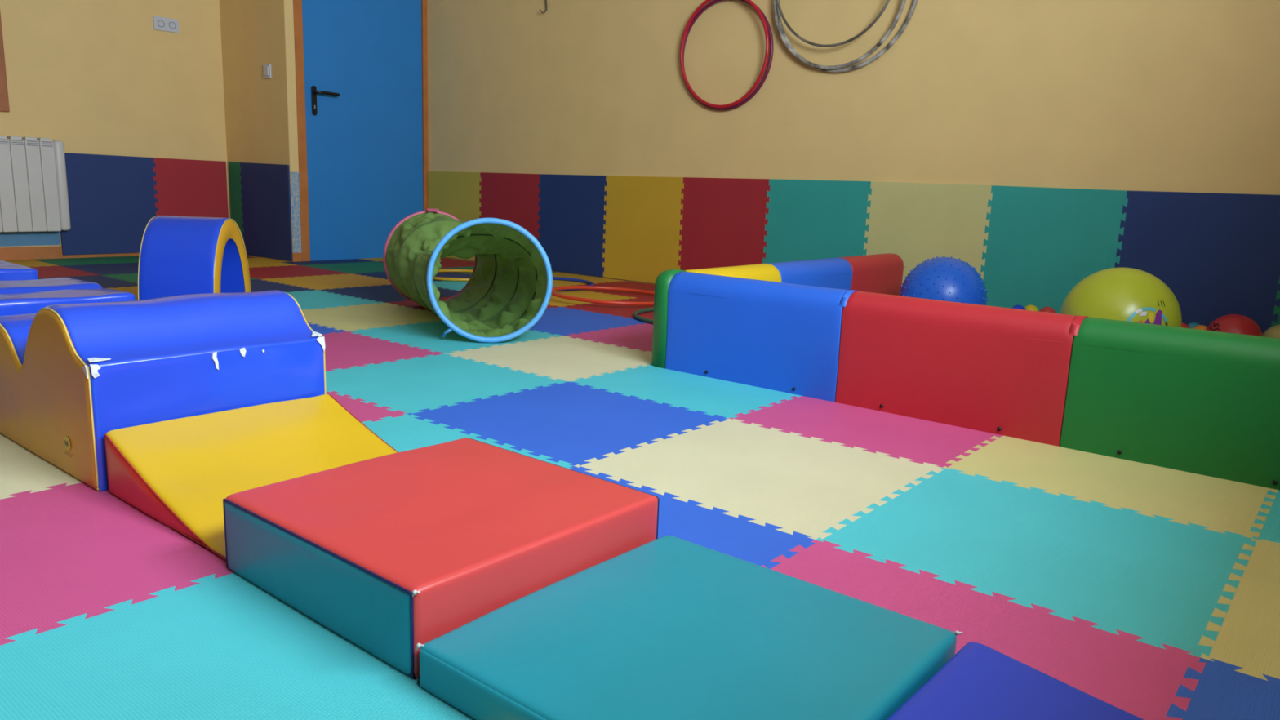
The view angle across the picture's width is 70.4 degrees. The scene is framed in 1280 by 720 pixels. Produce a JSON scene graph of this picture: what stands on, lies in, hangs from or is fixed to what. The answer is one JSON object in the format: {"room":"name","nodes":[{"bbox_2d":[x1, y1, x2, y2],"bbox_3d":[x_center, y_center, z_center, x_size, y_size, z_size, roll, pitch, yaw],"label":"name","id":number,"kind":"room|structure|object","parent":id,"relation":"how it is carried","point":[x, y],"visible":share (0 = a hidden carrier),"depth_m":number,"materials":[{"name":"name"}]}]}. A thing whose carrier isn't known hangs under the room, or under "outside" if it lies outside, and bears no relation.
{"room":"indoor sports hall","nodes":[
{"label":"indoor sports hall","id":0,"kind":"room"},
{"bbox_2d":[0,0,230,247],"bbox_3d":[-5.337,-1.718,3.833,0.300,2.762,7.095,11,14,38],"label":"wall","id":1,"kind":"structure","parent":0,"point":[93,77],"depth_m":5.94,"materials":[{"name":"paint"}]},
{"bbox_2d":[0,12,9,111],"bbox_3d":[-4.345,-2.058,4.780,0.080,1.325,1.625,11,14,38],"label":"window","id":2,"kind":"structure","parent":1,"relation":"in","point":[4,101],"depth_m":5.45,"materials":[{"name":"brown wood"}]},
{"bbox_2d":[0,231,60,246],"bbox_3d":[-4.988,-0.548,4.309,0.003,0.115,3.972,11,14,38],"label":"trim","id":3,"kind":"structure","parent":1,"relation":"attached to","point":[6,238],"depth_m":5.69,"materials":[{"name":"paint"}]},
{"bbox_2d":[0,135,71,232],"bbox_3d":[-3.895,-1.062,5.469,0.101,0.574,0.772,11,14,38],"label":"radiator","id":4,"kind":"object","parent":1,"relation":"attached to","point":[34,197],"visible":1,"depth_m":5.58,"materials":[{"name":"metal"}]},
{"bbox_2d":[0,245,139,260],"bbox_3d":[-4.631,-0.510,4.755,0.014,0.090,5.095,11,14,38],"label":"baseboard","id":5,"kind":"structure","parent":1,"relation":"attached to","point":[28,252],"depth_m":5.74,"materials":[{"name":"orange wood"}]},
{"bbox_2d":[60,152,158,254],"bbox_3d":[-3.510,-1.030,6.005,0.011,0.646,0.606,11,14,38],"label":"mat","id":6,"kind":"object","parent":1,"relation":"attached to","point":[112,200],"visible":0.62,"depth_m":5.99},
{"bbox_2d":[153,15,178,33],"bbox_3d":[-3.196,-2.264,6.120,0.015,0.088,0.162,11,14,38],"label":"wall socket","id":7,"kind":"object","parent":1,"relation":"attached to","point":[162,24],"visible":1,"depth_m":6.11,"materials":[{"name":"white plastic"}]},
{"bbox_2d":[152,157,228,217],"bbox_3d":[-3.167,-1.094,6.417,0.011,0.638,0.508,11,14,38],"label":"mat","id":8,"kind":"object","parent":1,"relation":"attached to","point":[184,187],"visible":0.6,"depth_m":6.39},
{"bbox_2d":[219,0,293,258],"bbox_3d":[-2.735,-2.103,6.301,1.150,2.762,0.070,11,14,38],"label":"wall","id":9,"kind":"structure","parent":0,"point":[252,31],"depth_m":6.21,"materials":[{"name":"paint"}]},
{"bbox_2d":[228,161,244,240],"bbox_3d":[-2.913,-1.100,6.559,0.178,0.653,0.011,11,14,38],"label":"mat","id":10,"kind":"object","parent":9,"relation":"attached to","point":[234,169],"visible":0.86,"depth_m":6.54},
{"bbox_2d":[240,162,292,261],"bbox_3d":[-2.608,-1.039,6.316,0.644,0.650,0.011,11,14,38],"label":"mat","id":11,"kind":"object","parent":9,"relation":"attached to","point":[266,217],"visible":0.89,"depth_m":6.29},
{"bbox_2d":[262,63,271,78],"bbox_3d":[-2.501,-1.934,6.076,0.090,0.090,0.018,11,14,38],"label":"light switch","id":12,"kind":"object","parent":9,"relation":"attached to","point":[267,73],"visible":1,"depth_m":6.06,"materials":[{"name":"white plastic"}]},
{"bbox_2d":[284,0,298,172],"bbox_3d":[-2.292,-2.319,5.894,0.032,2.150,0.062,11,14,38],"label":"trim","id":13,"kind":"structure","parent":9,"relation":"attached to","point":[288,4],"depth_m":5.98,"materials":[{"name":"paint"}]},
{"bbox_2d":[289,172,302,253],"bbox_3d":[-2.342,-1.000,6.152,0.033,0.540,0.062,11,14,38],"label":"trim","id":14,"kind":"structure","parent":9,"relation":"attached to","point":[295,180],"depth_m":6.14,"materials":[{"name":"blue paint"}]},
{"bbox_2d":[292,252,302,262],"bbox_3d":[-2.353,-0.699,6.208,0.036,0.072,0.067,11,14,38],"label":"baseboard","id":15,"kind":"structure","parent":9,"relation":"attached to","point":[296,257],"depth_m":6.19,"materials":[{"name":"orange wood"}]},
{"bbox_2d":[426,0,1279,284],"bbox_3d":[1.130,-1.662,4.795,6.890,2.762,0.300,11,14,38],"label":"wall","id":16,"kind":"structure","parent":0,"point":[1157,95],"depth_m":4.60,"materials":[{"name":"paint"}]},
{"bbox_2d":[427,171,480,261],"bbox_3d":[-1.388,-1.082,6.782,0.612,0.642,0.011,11,14,38],"label":"mat","id":17,"kind":"object","parent":16,"relation":"attached to","point":[456,194],"visible":0.53,"depth_m":6.73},
{"bbox_2d":[479,172,540,242],"bbox_3d":[-0.925,-0.993,6.410,0.624,0.644,0.011,11,14,38],"label":"mat","id":18,"kind":"object","parent":16,"relation":"attached to","point":[510,197],"visible":0.55,"depth_m":6.35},
{"bbox_2d":[537,173,606,276],"bbox_3d":[-0.458,-0.904,6.036,0.620,0.648,0.011,11,14,38],"label":"mat","id":19,"kind":"object","parent":16,"relation":"attached to","point":[571,212],"visible":0.81,"depth_m":6.02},
{"bbox_2d":[602,175,684,283],"bbox_3d":[0.012,-0.815,5.660,0.631,0.653,0.011,11,14,38],"label":"mat","id":20,"kind":"object","parent":16,"relation":"attached to","point":[642,217],"visible":0.88,"depth_m":5.65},
{"bbox_2d":[678,177,770,270],"bbox_3d":[0.479,-0.727,5.285,0.613,0.659,0.011,11,14,38],"label":"mat","id":21,"kind":"object","parent":16,"relation":"attached to","point":[723,222],"visible":0.76,"depth_m":5.26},
{"bbox_2d":[762,178,871,263],"bbox_3d":[0.943,-0.639,4.913,0.624,0.663,0.011,11,14,38],"label":"mat","id":22,"kind":"object","parent":16,"relation":"attached to","point":[808,219],"visible":0.69,"depth_m":4.88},
{"bbox_2d":[862,181,992,287],"bbox_3d":[1.414,-0.547,4.536,0.630,0.663,0.011,11,14,38],"label":"mat","id":23,"kind":"object","parent":16,"relation":"attached to","point":[917,223],"visible":0.65,"depth_m":4.50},
{"bbox_2d":[980,185,1128,313],"bbox_3d":[1.874,-0.457,4.168,0.597,0.661,0.011,11,14,38],"label":"mat","id":24,"kind":"object","parent":16,"relation":"attached to","point":[1042,242],"visible":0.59,"depth_m":4.16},
{"bbox_2d":[1114,191,1279,333],"bbox_3d":[2.330,-0.367,3.803,0.617,0.659,0.011,11,14,38],"label":"mat","id":25,"kind":"object","parent":16,"relation":"attached to","point":[1218,254],"visible":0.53,"depth_m":3.76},
{"bbox_2d":[1271,277,1279,326],"bbox_3d":[2.790,-0.277,3.435,0.610,0.659,0.011,11,14,38],"label":"mat","id":26,"kind":"object","parent":16,"relation":"attached to","point":[1277,309],"visible":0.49,"depth_m":3.64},
{"bbox_3d":[0.476,-2.017,5.017,0.010,0.037,0.106,11,14,38],"label":"wall hook","id":27,"kind":"object","parent":16,"relation":"attached to","visible":0},
{"bbox_2d":[680,0,768,108],"bbox_3d":[0.463,-1.728,5.074,0.617,0.616,0.043,12,15,40],"label":"hoop","id":28,"kind":"object","parent":27,"relation":"hanging from","point":[766,30],"visible":1,"depth_m":5.10},
{"bbox_2d":[681,0,773,111],"bbox_3d":[0.479,-1.720,5.099,0.617,0.617,0.026,11,14,37],"label":"hoop","id":29,"kind":"object","parent":27,"relation":"hanging from","point":[701,11],"visible":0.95,"depth_m":5.04},
{"bbox_3d":[1.015,-2.274,4.526,0.010,0.037,0.106,11,14,38],"label":"wall hook","id":30,"kind":"object","parent":16,"relation":"attached to","visible":0},
{"bbox_2d":[776,0,889,47],"bbox_3d":[0.980,-1.942,4.572,0.694,0.694,0.031,11,14,39],"label":"hoop","id":31,"kind":"object","parent":30,"relation":"hanging from","point":[882,11],"visible":1,"depth_m":4.64,"materials":[{"name":"plastic"}]},
{"bbox_2d":[773,0,906,69],"bbox_3d":[1.003,-1.870,4.602,0.759,0.759,0.027,11,14,39],"label":"hoop","id":32,"kind":"object","parent":30,"relation":"hanging from","point":[882,41],"visible":1,"depth_m":4.66,"materials":[{"name":"plastic"}]},
{"bbox_2d":[777,0,917,72],"bbox_3d":[1.040,-1.879,4.606,0.805,0.805,0.020,11,14,38],"label":"hoop","id":33,"kind":"object","parent":30,"relation":"hanging from","point":[899,33],"visible":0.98,"depth_m":4.57,"materials":[{"name":"plastic"}]},
{"bbox_3d":[-2.058,0.167,2.156,8.000,0.048,8.830,11,14,38],"label":"floor","id":34,"kind":"structure","parent":0,"visible":0},
{"bbox_2d":[3,259,58,266],"bbox_3d":[-3.842,-0.555,5.339,0.464,0.012,0.600,11,14,38],"label":"floor mat","id":35,"kind":"object","parent":34,"relation":"on","point":[28,263],"visible":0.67,"depth_m":5.50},
{"bbox_2d":[0,432,83,499],"bbox_3d":[-1.415,0.216,1.871,0.617,0.012,0.617,11,14,38],"label":"floor mat","id":36,"kind":"object","parent":34,"relation":"on","point":[21,470],"visible":0.13,"depth_m":1.82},
{"bbox_2d":[29,266,100,278],"bbox_3d":[-3.431,-0.475,5.011,0.617,0.012,0.617,11,14,38],"label":"floor mat","id":37,"kind":"object","parent":34,"relation":"on","point":[43,272],"visible":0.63,"depth_m":5.11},
{"bbox_2d":[34,255,138,266],"bbox_3d":[-3.461,-0.630,5.797,0.464,0.012,0.600,11,14,38],"label":"floor mat","id":38,"kind":"object","parent":34,"relation":"on","point":[110,260],"visible":0.57,"depth_m":5.76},
{"bbox_2d":[38,275,137,288],"bbox_3d":[-2.968,-0.385,4.640,0.617,0.012,0.617,11,14,38],"label":"floor mat","id":39,"kind":"object","parent":34,"relation":"on","point":[104,282],"visible":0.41,"depth_m":4.80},
{"bbox_2d":[60,262,138,275],"bbox_3d":[-3.050,-0.550,5.468,0.617,0.012,0.617,11,14,38],"label":"floor mat","id":40,"kind":"object","parent":34,"relation":"on","point":[126,268],"visible":0.45,"depth_m":5.38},
{"bbox_2d":[0,480,234,645],"bbox_3d":[-0.952,0.306,1.500,0.617,0.012,0.617,11,14,38],"label":"floor mat","id":41,"kind":"object","parent":34,"relation":"on","point":[67,552],"visible":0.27,"depth_m":1.44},
{"bbox_2d":[104,394,398,560],"bbox_3d":[-0.678,0.199,1.753,0.482,0.122,0.486,11,14,38],"label":"ramp","id":42,"kind":"object","parent":41,"relation":"on","point":[179,473],"visible":0.7,"depth_m":1.74,"materials":[{"name":"leather"}]},
{"bbox_2d":[103,286,137,300],"bbox_3d":[-2.505,-0.295,4.269,0.617,0.012,0.617,11,14,38],"label":"floor mat","id":43,"kind":"object","parent":34,"relation":"on","point":[134,290],"visible":0.06,"depth_m":4.50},
{"bbox_2d":[103,273,257,284],"bbox_3d":[-2.587,-0.460,5.097,0.617,0.012,0.617,11,14,38],"label":"floor mat","id":44,"kind":"object","parent":34,"relation":"on","point":[133,277],"visible":0.16,"depth_m":5.01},
{"bbox_2d":[0,568,475,719],"bbox_3d":[-0.489,0.396,1.129,0.617,0.012,0.617,11,14,38],"label":"floor mat","id":45,"kind":"object","parent":34,"relation":"on","point":[225,647],"visible":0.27,"depth_m":1.14,"materials":[{"name":"rubber"}]},
{"bbox_2d":[222,437,659,679],"bbox_3d":[-0.308,0.272,1.450,0.490,0.122,0.505,11,14,38],"label":"step block","id":46,"kind":"object","parent":45,"relation":"on","point":[392,553],"visible":0.95,"depth_m":1.32,"materials":[{"name":"leather"}]},
{"bbox_2d":[247,257,296,267],"bbox_3d":[-2.643,-0.630,5.958,0.617,0.012,0.702,11,14,38],"label":"floor mat","id":47,"kind":"object","parent":34,"relation":"on","point":[262,261],"visible":0.13,"depth_m":6.05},
{"bbox_2d":[249,279,315,292],"bbox_3d":[-2.124,-0.370,4.726,0.617,0.012,0.617,11,14,38],"label":"floor mat","id":48,"kind":"object","parent":34,"relation":"on","point":[256,285],"visible":0.3,"depth_m":4.82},
{"bbox_2d":[248,265,349,279],"bbox_3d":[-2.206,-0.535,5.555,0.617,0.012,0.617,11,14,38],"label":"floor mat","id":49,"kind":"object","parent":34,"relation":"on","point":[291,271],"visible":0.51,"depth_m":5.57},
{"bbox_2d":[307,321,344,334],"bbox_3d":[-1.579,-0.115,3.527,0.617,0.012,0.617,11,14,38],"label":"floor mat","id":50,"kind":"object","parent":34,"relation":"on","point":[322,330],"visible":0.09,"depth_m":3.59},
{"bbox_2d":[262,273,391,289],"bbox_3d":[-1.743,-0.445,5.184,0.617,0.012,0.617,11,14,38],"label":"floor mat","id":51,"kind":"object","parent":34,"relation":"on","point":[350,280],"visible":0.62,"depth_m":5.16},
{"bbox_2d":[280,258,372,265],"bbox_3d":[-2.145,-0.672,6.268,0.229,0.012,0.600,11,14,38],"label":"floor mat","id":52,"kind":"object","parent":34,"relation":"on","point":[349,260],"visible":0.71,"depth_m":6.25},
{"bbox_2d":[285,289,383,310],"bbox_3d":[-1.661,-0.280,4.356,0.617,0.012,0.617,11,14,38],"label":"floor mat","id":53,"kind":"object","parent":34,"relation":"on","point":[315,299],"visible":0.38,"depth_m":4.42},
{"bbox_2d":[302,261,385,273],"bbox_3d":[-1.825,-0.610,6.012,0.617,0.012,0.617,11,14,38],"label":"floor mat","id":54,"kind":"object","parent":34,"relation":"on","point":[373,266],"visible":0.48,"depth_m":5.97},
{"bbox_2d":[325,388,404,422],"bbox_3d":[-1.032,0.141,2.330,0.617,0.012,0.621,11,14,38],"label":"floor mat","id":55,"kind":"object","parent":34,"relation":"on","point":[362,411],"visible":0.17,"depth_m":2.41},
{"bbox_2d":[0,289,326,491],"bbox_3d":[-1.156,-0.001,2.111,0.750,0.340,0.505,11,14,38],"label":"block","id":56,"kind":"object","parent":55,"relation":"on","point":[72,375],"visible":0.83,"depth_m":1.85,"materials":[{"name":"leather"}]},
{"bbox_2d":[302,302,440,331],"bbox_3d":[-1.198,-0.190,3.985,0.617,0.012,0.617,11,14,38],"label":"floor mat","id":57,"kind":"object","parent":34,"relation":"on","point":[349,317],"visible":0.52,"depth_m":3.96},
{"bbox_2d":[320,331,440,371],"bbox_3d":[-1.116,-0.024,3.157,0.617,0.012,0.617,11,14,38],"label":"floor mat","id":58,"kind":"object","parent":34,"relation":"on","point":[345,349],"visible":0.35,"depth_m":3.19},
{"bbox_2d":[317,284,459,302],"bbox_3d":[-1.280,-0.355,4.813,0.617,0.012,0.617,11,14,38],"label":"floor mat","id":59,"kind":"object","parent":34,"relation":"on","point":[384,293],"visible":0.41,"depth_m":4.75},
{"bbox_2d":[354,271,471,280],"bbox_3d":[-1.362,-0.520,5.641,0.617,0.012,0.617,11,14,38],"label":"floor mat","id":60,"kind":"object","parent":34,"relation":"on","point":[376,274],"visible":0.29,"depth_m":5.64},
{"bbox_2d":[433,269,473,281],"bbox_3d":[-1.112,-0.528,5.628,0.539,0.018,0.539,11,14,38],"label":"hoop","id":61,"kind":"object","parent":60,"relation":"on","point":[440,270],"visible":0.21,"depth_m":5.39},
{"bbox_2d":[379,257,475,268],"bbox_3d":[-1.447,-0.685,6.466,0.617,0.012,0.608,11,14,38],"label":"floor mat","id":62,"kind":"object","parent":34,"relation":"on","point":[445,262],"visible":0.18,"depth_m":6.49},
{"bbox_2d":[325,353,566,413],"bbox_3d":[-0.651,0.066,2.787,0.619,0.012,0.620,11,14,38],"label":"floor mat","id":63,"kind":"object","parent":34,"relation":"on","point":[416,384],"visible":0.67,"depth_m":2.76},
{"bbox_2d":[348,320,561,353],"bbox_3d":[-0.735,-0.100,3.614,0.617,0.012,0.617,11,14,38],"label":"floor mat","id":64,"kind":"object","parent":34,"relation":"on","point":[428,335],"visible":0.52,"depth_m":3.52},
{"bbox_2d":[382,208,552,342],"bbox_3d":[-0.754,-0.391,3.849,0.480,0.467,1.116,-3,12,-25],"label":"tunnel","id":65,"kind":"object","parent":64,"relation":"on","point":[508,291],"visible":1,"depth_m":3.77,"materials":[{"name":"green fabric"}]},
{"bbox_2d":[361,413,573,468],"bbox_3d":[-0.570,0.231,1.960,0.625,0.012,0.621,11,14,38],"label":"floor mat","id":66,"kind":"object","parent":34,"relation":"on","point":[404,433],"visible":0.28,"depth_m":2.19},
{"bbox_2d":[386,297,558,311],"bbox_3d":[-0.817,-0.265,4.442,0.617,0.012,0.617,11,14,38],"label":"floor mat","id":67,"kind":"object","parent":34,"relation":"on","point":[407,304],"visible":0.21,"depth_m":4.39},
{"bbox_2d":[433,280,556,290],"bbox_3d":[-0.899,-0.430,5.271,0.617,0.012,0.617,11,14,38],"label":"floor mat","id":68,"kind":"object","parent":34,"relation":"on","point":[451,285],"visible":0.13,"depth_m":5.23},
{"bbox_2d":[552,276,594,290],"bbox_3d":[-0.582,-0.455,5.370,0.619,0.018,0.619,11,14,38],"label":"hoop","id":69,"kind":"object","parent":68,"relation":"on","point":[590,283],"visible":0.3,"depth_m":5.58},
{"bbox_2d":[439,266,556,275],"bbox_3d":[-0.984,-0.595,6.096,0.617,0.012,0.608,11,14,38],"label":"floor mat","id":70,"kind":"object","parent":34,"relation":"on","point":[465,267],"visible":0.23,"depth_m":6.13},
{"bbox_2d":[444,335,652,381],"bbox_3d":[-0.271,-0.009,3.243,0.619,0.012,0.617,11,14,38],"label":"floor mat","id":71,"kind":"object","parent":34,"relation":"on","point":[566,358],"visible":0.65,"depth_m":3.21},
{"bbox_2d":[407,381,728,466],"bbox_3d":[-0.188,0.156,2.416,0.628,0.012,0.621,11,14,38],"label":"floor mat","id":72,"kind":"object","parent":34,"relation":"on","point":[569,422],"visible":0.75,"depth_m":2.38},
{"bbox_2d":[551,272,622,286],"bbox_3d":[-0.521,-0.505,5.725,0.617,0.012,0.608,11,14,38],"label":"floor mat","id":73,"kind":"object","parent":34,"relation":"on","point":[595,280],"visible":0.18,"depth_m":5.75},
{"bbox_2d":[529,306,645,335],"bbox_3d":[-0.354,-0.175,4.072,0.617,0.012,0.617,11,14,38],"label":"floor mat","id":74,"kind":"object","parent":34,"relation":"on","point":[562,321],"visible":0.43,"depth_m":4.04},
{"bbox_2d":[548,289,636,306],"bbox_3d":[-0.436,-0.340,4.900,0.617,0.012,0.617,11,14,38],"label":"floor mat","id":75,"kind":"object","parent":34,"relation":"on","point":[554,300],"visible":0.33,"depth_m":4.90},
{"bbox_2d":[563,322,653,351],"bbox_3d":[0.109,-0.085,3.701,0.617,0.012,0.617,11,14,38],"label":"floor mat","id":76,"kind":"object","parent":34,"relation":"on","point":[638,336],"visible":0.32,"depth_m":3.68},
{"bbox_2d":[564,297,653,319],"bbox_3d":[0.027,-0.250,4.529,0.617,0.012,0.617,11,14,38],"label":"floor mat","id":77,"kind":"object","parent":34,"relation":"on","point":[626,311],"visible":0.31,"depth_m":4.49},
{"bbox_2d":[551,285,654,305],"bbox_3d":[-0.150,-0.345,4.811,0.669,0.042,0.669,11,14,38],"label":"hoop","id":78,"kind":"object","parent":77,"relation":"on","point":[566,287],"visible":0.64,"depth_m":4.64},
{"bbox_2d":[564,280,654,297],"bbox_3d":[-0.058,-0.415,5.354,0.617,0.012,0.608,11,14,38],"label":"floor mat","id":79,"kind":"object","parent":34,"relation":"on","point":[624,284],"visible":0.33,"depth_m":5.41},
{"bbox_2d":[567,363,800,417],"bbox_3d":[0.194,0.081,2.872,0.623,0.012,0.614,11,14,38],"label":"floor mat","id":80,"kind":"object","parent":34,"relation":"on","point":[712,396],"visible":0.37,"depth_m":2.77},
{"bbox_2d":[651,269,686,368],"bbox_3d":[0.098,-0.148,3.128,0.086,0.331,0.130,11,14,38],"label":"barrier corner","id":81,"kind":"object","parent":80,"relation":"on","point":[662,282],"visible":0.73,"depth_m":3.07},
{"bbox_2d":[665,271,859,401],"bbox_3d":[0.381,-0.091,2.901,0.647,0.329,0.136,11,14,38],"label":"barrier section","id":82,"kind":"object","parent":80,"relation":"on","point":[774,335],"visible":0.93,"depth_m":2.84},
{"bbox_2d":[568,466,815,568],"bbox_3d":[-0.108,0.321,1.587,0.617,0.012,0.617,11,14,38],"label":"floor mat","id":83,"kind":"object","parent":34,"relation":"on","point":[738,537],"visible":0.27,"depth_m":1.65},
{"bbox_2d":[573,418,943,539],"bbox_3d":[0.275,0.246,2.044,0.613,0.012,0.620,11,14,38],"label":"floor mat","id":84,"kind":"object","parent":34,"relation":"on","point":[791,482],"visible":0.81,"depth_m":1.99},
{"bbox_2d":[728,395,1003,467],"bbox_3d":[0.654,0.171,2.502,0.617,0.012,0.617,11,14,38],"label":"floor mat","id":85,"kind":"object","parent":34,"relation":"on","point":[921,441],"visible":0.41,"depth_m":2.40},
{"bbox_2d":[835,291,1088,446],"bbox_3d":[0.871,0.004,2.509,0.637,0.329,0.135,11,14,38],"label":"barrier section","id":86,"kind":"object","parent":85,"relation":"on","point":[1001,371],"visible":0.93,"depth_m":2.44,"materials":[{"name":"leather"}]},
{"bbox_2d":[761,539,1205,719],"bbox_3d":[0.355,0.411,1.216,0.617,0.012,0.617,11,14,38],"label":"floor mat","id":87,"kind":"object","parent":34,"relation":"on","point":[1143,680],"visible":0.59,"depth_m":1.32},
{"bbox_2d":[414,535,962,719],"bbox_3d":[0.073,0.376,1.154,0.492,0.060,0.515,11,14,38],"label":"step block","id":88,"kind":"object","parent":87,"relation":"on","point":[667,627],"visible":0.98,"depth_m":1.11,"materials":[{"name":"leather"}]},
{"bbox_2d":[815,467,1257,657],"bbox_3d":[0.736,0.336,1.674,0.617,0.012,0.617,11,14,38],"label":"floor mat","id":89,"kind":"object","parent":34,"relation":"on","point":[1157,580],"visible":0.8,"depth_m":1.61,"materials":[{"name":"rubber"}]},
{"bbox_2d":[942,435,1278,537],"bbox_3d":[1.117,0.261,2.131,0.617,0.012,0.617,11,14,38],"label":"floor mat","id":90,"kind":"object","parent":34,"relation":"on","point":[1218,504],"visible":0.55,"depth_m":2.02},
{"bbox_2d":[1059,316,1279,489],"bbox_3d":[1.352,0.098,2.124,0.627,0.327,0.136,11,14,38],"label":"barrier section","id":91,"kind":"object","parent":90,"relation":"on","point":[1205,402],"visible":1,"depth_m":2.12,"materials":[{"name":"leather"}]},
{"bbox_2d":[1165,657,1279,719],"bbox_3d":[0.815,0.501,0.848,0.608,0.012,0.617,11,14,38],"label":"floor mat","id":92,"kind":"object","parent":34,"relation":"on","point":[1221,692],"visible":0.97,"depth_m":1.16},
{"bbox_2d":[886,641,1144,719],"bbox_3d":[0.456,0.453,0.854,0.486,0.053,0.509,11,14,38],"label":"foam block","id":93,"kind":"object","parent":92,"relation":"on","point":[980,682],"visible":1,"depth_m":1.07,"materials":[{"name":"leather"}]},
{"bbox_2d":[1198,538,1279,680],"bbox_3d":[1.196,0.425,1.305,0.608,0.012,0.617,11,14,38],"label":"floor mat","id":94,"kind":"object","parent":34,"relation":"on","point":[1248,637],"visible":0.92,"depth_m":1.38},
{"bbox_2d":[1249,489,1279,546],"bbox_3d":[1.577,0.350,1.763,0.608,0.012,0.617,11,14,38],"label":"floor mat","id":95,"kind":"object","parent":34,"relation":"on","point":[1270,531],"visible":0.71,"depth_m":1.81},
{"bbox_3d":[-2.042,-0.205,3.898,0.617,0.012,0.617,11,14,38],"label":"floor mat","id":96,"kind":"object","parent":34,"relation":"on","visible":0},
{"bbox_2d":[137,215,251,300],"bbox_3d":[-1.860,-0.393,3.797,0.313,0.410,0.400,2,11,-3],"label":"arch","id":97,"kind":"object","parent":96,"relation":"on","point":[179,255],"visible":0.88,"depth_m":3.64,"materials":[{"name":"leather"}]},
{"bbox_3d":[0.572,0.006,3.330,0.617,0.012,0.617,11,14,38],"label":"floor mat","id":98,"kind":"object","parent":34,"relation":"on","visible":0},
{"bbox_2d":[684,263,781,282],"bbox_3d":[0.329,-0.181,3.353,0.134,0.327,0.508,11,14,38],"label":"barrier section","id":99,"kind":"object","parent":98,"relation":"on","point":[765,272],"visible":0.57,"depth_m":3.34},
{"bbox_3d":[0.490,-0.160,4.158,0.617,0.012,0.617,11,14,38],"label":"floor mat","id":100,"kind":"object","parent":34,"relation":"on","visible":0},
{"bbox_2d":[633,307,653,324],"bbox_3d":[0.262,-0.201,4.236,0.589,0.018,0.589,11,14,38],"label":"hoop","id":101,"kind":"object","parent":100,"relation":"on","point":[636,316],"visible":0.24,"depth_m":4.18},
{"bbox_3d":[0.953,-0.070,3.787,0.617,0.012,0.617,11,14,38],"label":"floor mat","id":102,"kind":"object","parent":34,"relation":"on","visible":0},
{"bbox_2d":[768,257,853,289],"bbox_3d":[0.681,-0.251,3.776,0.134,0.328,0.598,11,14,38],"label":"barrier section","id":103,"kind":"object","parent":102,"relation":"on","point":[829,273],"visible":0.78,"depth_m":3.73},
{"bbox_2d":[898,255,987,305],"bbox_3d":[1.291,-0.262,3.868,0.362,0.363,0.363,9,13,32],"label":"ball","id":104,"kind":"object","parent":102,"relation":"on","point":[939,278],"visible":0.59,"depth_m":3.73,"materials":[{"name":"blue rubber"}]},
{"bbox_3d":[1.879,0.111,3.046,0.617,0.012,0.617,11,14,38],"label":"floor mat","id":105,"kind":"object","parent":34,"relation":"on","visible":0},
{"bbox_2d":[1059,266,1182,327],"bbox_3d":[1.700,-0.135,3.220,0.386,0.386,0.386,11,14,38],"label":"exercise ball","id":106,"kind":"object","parent":105,"relation":"on","point":[1121,293],"visible":0.56,"depth_m":3.08,"materials":[{"name":"yellow plastic"}]},
{"bbox_3d":[1.331,-0.144,4.242,0.617,0.012,0.608,11,14,38],"label":"floor mat","id":107,"kind":"object","parent":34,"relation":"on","visible":0},
{"bbox_2d":[837,253,904,295],"bbox_3d":[1.054,-0.324,4.224,0.133,0.327,0.573,11,14,38],"label":"barrier section","id":108,"kind":"object","parent":107,"relation":"on","point":[882,273],"visible":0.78,"depth_m":4.16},
{"bbox_3d":[2.257,0.036,3.500,0.617,0.012,0.608,11,14,38],"label":"floor mat","id":109,"kind":"object","parent":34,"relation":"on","visible":0},
{"bbox_2d":[1206,314,1262,336],"bbox_3d":[2.344,-0.083,3.584,0.196,0.196,0.196,11,14,38],"label":"ball","id":110,"kind":"object","parent":109,"relation":"on","point":[1230,323],"visible":0.42,"depth_m":3.52,"materials":[{"name":"red plastic"}]},
{"bbox_2d":[1262,324,1279,337],"bbox_3d":[2.528,-0.057,3.560,0.168,0.168,0.168,11,14,38],"label":"ball","id":111,"kind":"object","parent":109,"relation":"on","point":[1273,331],"visible":0.3,"depth_m":3.54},
{"bbox_3d":[-1.497,0.051,2.699,0.617,0.012,0.617,11,14,38],"label":"floor mat","id":112,"kind":"object","parent":34,"relation":"on","visible":0},
{"bbox_2d":[0,277,135,315],"bbox_3d":[-1.838,-0.089,2.664,0.509,0.250,0.503,11,14,38],"label":"foam block","id":113,"kind":"object","parent":112,"relation":"on","point":[21,296],"visible":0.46,"depth_m":2.62,"materials":[{"name":"leather"}]},
{"bbox_3d":[-2.423,-0.129,3.441,0.617,0.012,0.617,11,14,38],"label":"floor mat","id":114,"kind":"object","parent":34,"relation":"on","visible":0},
{"bbox_2d":[0,260,38,280],"bbox_3d":[-2.451,-0.208,3.155,0.498,0.251,0.505,11,14,38],"label":"foam block","id":115,"kind":"object","parent":114,"relation":"on","point":[9,271],"visible":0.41,"depth_m":3.14,"materials":[{"name":"leather"}]},
{"bbox_3d":[-2.056,-2.112,6.476,0.280,2.762,1.070,11,14,38],"label":"wall door","id":116,"kind":"structure","parent":0,"visible":0},
{"bbox_2d":[293,0,428,261],"bbox_3d":[-1.947,-1.764,6.441,0.136,2.102,1.070,11,14,38],"label":"door","id":117,"kind":"structure","parent":116,"relation":"attached to","point":[362,65],"depth_m":6.43,"materials":[{"name":"paint"}]},
{"bbox_3d":[1.829,-0.144,4.117,0.072,0.072,0.072,11,14,38],"label":"ball","id":118,"kind":"object","parent":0,"visible":0},
{"bbox_2d":[1039,306,1055,313],"bbox_3d":[1.858,-0.208,4.138,0.072,0.072,0.072,11,14,38],"label":"ball","id":119,"kind":"object","parent":118,"relation":"on","point":[1047,309],"visible":0.38,"depth_m":4.11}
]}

